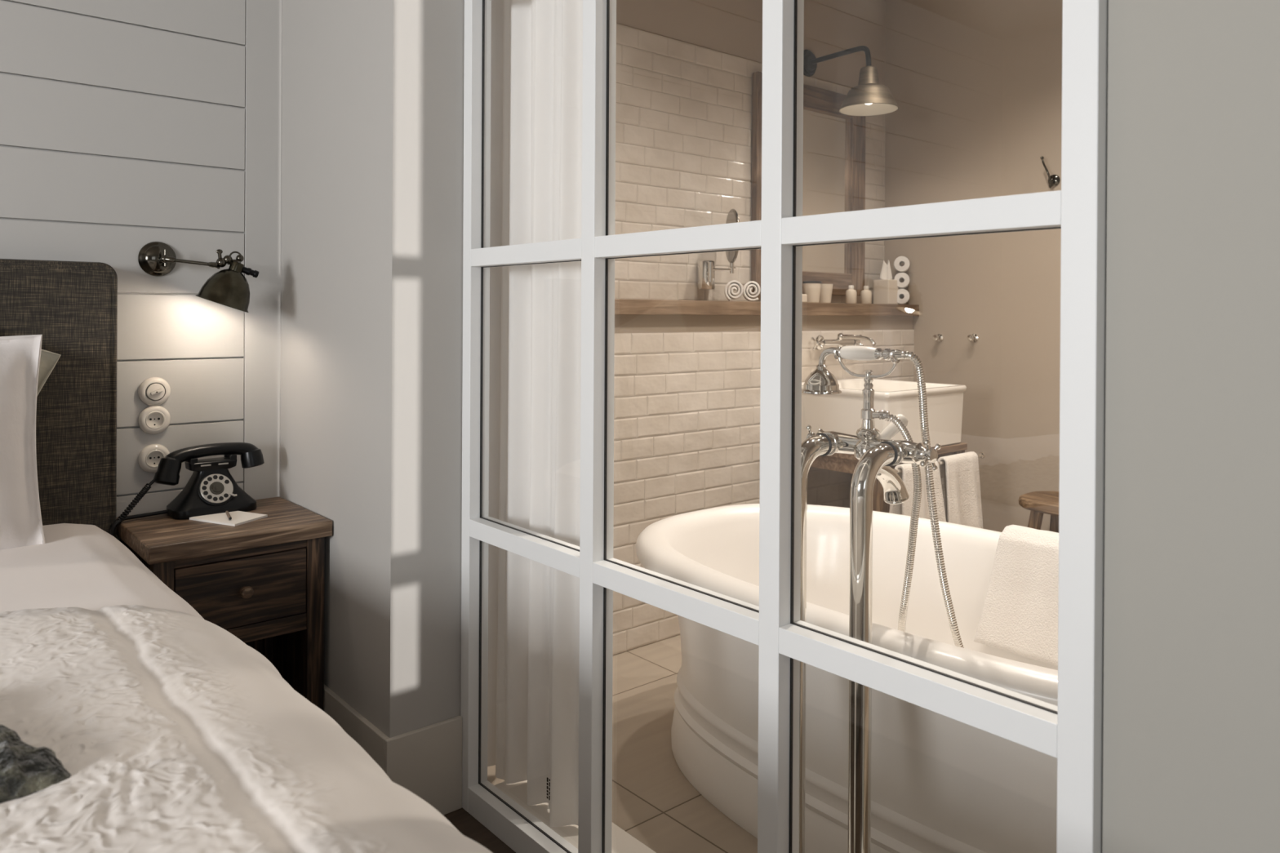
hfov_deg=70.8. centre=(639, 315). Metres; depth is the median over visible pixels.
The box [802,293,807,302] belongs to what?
soap box
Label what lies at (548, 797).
print
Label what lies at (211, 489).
rotary telephone
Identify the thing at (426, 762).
baseboard
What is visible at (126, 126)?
wall
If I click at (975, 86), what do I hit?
wall
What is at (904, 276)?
spare roll
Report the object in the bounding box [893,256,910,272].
spare roll
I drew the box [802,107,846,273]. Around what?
mirror glass
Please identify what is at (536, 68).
curtain
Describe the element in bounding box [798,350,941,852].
mixer
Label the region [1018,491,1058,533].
wooden stool
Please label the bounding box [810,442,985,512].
stand
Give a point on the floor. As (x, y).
(653, 802)
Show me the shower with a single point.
(820, 380)
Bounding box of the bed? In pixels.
[0,258,204,619]
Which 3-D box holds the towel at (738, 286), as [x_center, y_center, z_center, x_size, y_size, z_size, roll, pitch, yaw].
[0.362,-0.097,3.486,0.070,0.078,0.100,0,0,4]
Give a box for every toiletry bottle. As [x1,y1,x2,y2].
[845,284,856,303]
[860,285,871,303]
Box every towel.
[724,280,743,301]
[742,280,760,301]
[888,460,946,521]
[937,451,982,528]
[973,524,1058,666]
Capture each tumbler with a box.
[802,280,821,302]
[818,284,832,302]
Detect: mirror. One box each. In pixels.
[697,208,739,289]
[751,71,866,295]
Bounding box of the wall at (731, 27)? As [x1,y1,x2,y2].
[616,0,884,88]
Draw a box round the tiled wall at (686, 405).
[613,329,914,655]
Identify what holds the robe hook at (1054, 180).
attached to the wall at (975, 86)
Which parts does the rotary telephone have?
coiled cord, line cord, cradle trim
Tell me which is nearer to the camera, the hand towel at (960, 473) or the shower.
the shower
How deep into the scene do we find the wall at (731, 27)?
3.72 m
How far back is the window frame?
1.38 m
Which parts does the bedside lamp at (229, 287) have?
wall plate, arm, lamp shade, switch knob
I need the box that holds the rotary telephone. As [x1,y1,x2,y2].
[109,442,264,536]
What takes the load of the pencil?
on the notepad
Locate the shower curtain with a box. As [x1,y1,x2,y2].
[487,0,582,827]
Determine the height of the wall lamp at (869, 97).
0.315 m
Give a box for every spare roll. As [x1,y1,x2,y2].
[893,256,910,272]
[893,272,910,288]
[897,288,909,304]
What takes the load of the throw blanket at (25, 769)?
on the duvet at (173, 734)
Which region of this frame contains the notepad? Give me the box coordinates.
[189,511,267,526]
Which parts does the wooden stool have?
leg, seat, leg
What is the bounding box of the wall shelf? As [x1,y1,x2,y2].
[614,298,919,315]
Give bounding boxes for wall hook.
[932,333,943,342]
[967,333,978,342]
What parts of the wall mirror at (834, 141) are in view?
frame, cross frame, cross frame, frame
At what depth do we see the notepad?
2.22 m
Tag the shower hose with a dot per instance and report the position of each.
(917, 363)
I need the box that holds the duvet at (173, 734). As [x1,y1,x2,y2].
[0,604,492,852]
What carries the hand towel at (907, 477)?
hanging from the stand
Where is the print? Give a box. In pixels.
[546,777,550,800]
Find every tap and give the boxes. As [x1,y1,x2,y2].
[810,333,875,350]
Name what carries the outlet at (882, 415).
attached to the mixer
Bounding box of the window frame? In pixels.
[460,0,1108,852]
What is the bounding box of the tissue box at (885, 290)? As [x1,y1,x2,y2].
[873,259,898,304]
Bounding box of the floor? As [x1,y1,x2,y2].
[443,635,757,852]
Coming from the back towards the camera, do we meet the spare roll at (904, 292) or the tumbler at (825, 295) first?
the spare roll at (904, 292)
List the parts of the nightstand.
leg, leg, panel, drawer, rail, knob, rail, leg, leg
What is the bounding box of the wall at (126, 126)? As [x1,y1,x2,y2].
[0,0,282,541]
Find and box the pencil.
[225,511,231,519]
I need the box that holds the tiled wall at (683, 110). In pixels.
[614,23,885,303]
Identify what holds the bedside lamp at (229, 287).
attached to the wall at (126, 126)
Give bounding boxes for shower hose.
[884,351,964,648]
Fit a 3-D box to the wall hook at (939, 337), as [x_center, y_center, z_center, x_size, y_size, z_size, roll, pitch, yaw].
[1.343,0.098,4.070,0.044,0.036,0.036,0,0,-41]
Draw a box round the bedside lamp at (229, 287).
[137,241,258,312]
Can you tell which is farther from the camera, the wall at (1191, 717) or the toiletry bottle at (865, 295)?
the toiletry bottle at (865, 295)
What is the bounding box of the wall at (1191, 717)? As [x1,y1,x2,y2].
[1102,0,1279,852]
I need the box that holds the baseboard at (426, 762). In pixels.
[324,684,462,815]
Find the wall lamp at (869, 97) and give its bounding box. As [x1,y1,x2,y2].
[803,45,898,115]
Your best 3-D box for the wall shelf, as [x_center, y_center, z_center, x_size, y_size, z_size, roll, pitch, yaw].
[0.252,-0.030,3.400,2.570,0.052,0.192,0,0,-41]
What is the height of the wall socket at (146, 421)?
0.075 m
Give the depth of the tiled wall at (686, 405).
3.24 m
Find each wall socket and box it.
[137,405,170,434]
[137,444,169,473]
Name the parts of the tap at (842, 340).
cross handle, spout, cross handle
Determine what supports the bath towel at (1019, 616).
on the bathtub
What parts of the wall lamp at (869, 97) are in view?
wall plate, arm, lamp shade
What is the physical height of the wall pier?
2.720 m
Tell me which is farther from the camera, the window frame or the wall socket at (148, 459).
the wall socket at (148, 459)
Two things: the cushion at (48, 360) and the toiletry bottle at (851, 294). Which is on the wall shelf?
the toiletry bottle at (851, 294)
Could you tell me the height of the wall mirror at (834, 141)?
0.900 m
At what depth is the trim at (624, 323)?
3.41 m
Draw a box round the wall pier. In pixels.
[280,0,464,737]
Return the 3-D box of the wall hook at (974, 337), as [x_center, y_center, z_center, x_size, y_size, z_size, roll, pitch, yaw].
[1.452,0.095,3.942,0.044,0.036,0.036,0,0,-41]
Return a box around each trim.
[493,780,656,852]
[614,314,912,333]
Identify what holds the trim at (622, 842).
attached to the window frame
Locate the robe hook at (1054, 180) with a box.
[1040,155,1060,187]
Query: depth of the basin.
3.39 m
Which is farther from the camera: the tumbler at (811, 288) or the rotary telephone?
the tumbler at (811, 288)
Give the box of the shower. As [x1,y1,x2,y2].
[801,345,905,394]
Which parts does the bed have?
headboard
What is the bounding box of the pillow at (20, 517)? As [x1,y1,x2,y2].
[0,334,45,549]
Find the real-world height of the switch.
0.075 m
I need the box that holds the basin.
[801,377,966,448]
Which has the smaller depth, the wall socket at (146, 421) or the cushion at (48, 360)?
the cushion at (48, 360)
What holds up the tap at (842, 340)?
attached to the tiled wall at (686, 405)
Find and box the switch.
[137,377,170,405]
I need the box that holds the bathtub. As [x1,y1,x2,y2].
[635,503,1057,852]
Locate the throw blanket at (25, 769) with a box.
[0,724,72,803]
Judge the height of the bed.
1.266 m
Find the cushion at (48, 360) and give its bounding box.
[36,349,61,396]
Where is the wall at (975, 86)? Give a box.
[884,0,1062,532]
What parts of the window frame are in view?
post, rail, rail, rail, rail, rail, rail, rail, post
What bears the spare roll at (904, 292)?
on the wall shelf
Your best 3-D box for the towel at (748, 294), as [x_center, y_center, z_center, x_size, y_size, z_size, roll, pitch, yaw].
[0.438,-0.097,3.551,0.066,0.079,0.100,0,0,4]
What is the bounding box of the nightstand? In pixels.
[116,497,332,711]
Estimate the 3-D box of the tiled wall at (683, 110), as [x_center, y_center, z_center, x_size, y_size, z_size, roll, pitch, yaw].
[0.193,-0.552,3.471,2.572,0.992,0.009,0,0,-41]
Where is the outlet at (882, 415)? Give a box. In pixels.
[872,409,889,420]
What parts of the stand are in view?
leg, leg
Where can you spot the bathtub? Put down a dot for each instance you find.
(940, 784)
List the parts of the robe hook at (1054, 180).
plate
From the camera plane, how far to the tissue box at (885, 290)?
4.15 m
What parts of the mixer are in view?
cross handle, spout, cross handle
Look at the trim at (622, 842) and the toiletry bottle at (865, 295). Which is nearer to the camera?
the trim at (622, 842)
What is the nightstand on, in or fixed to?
on the floor

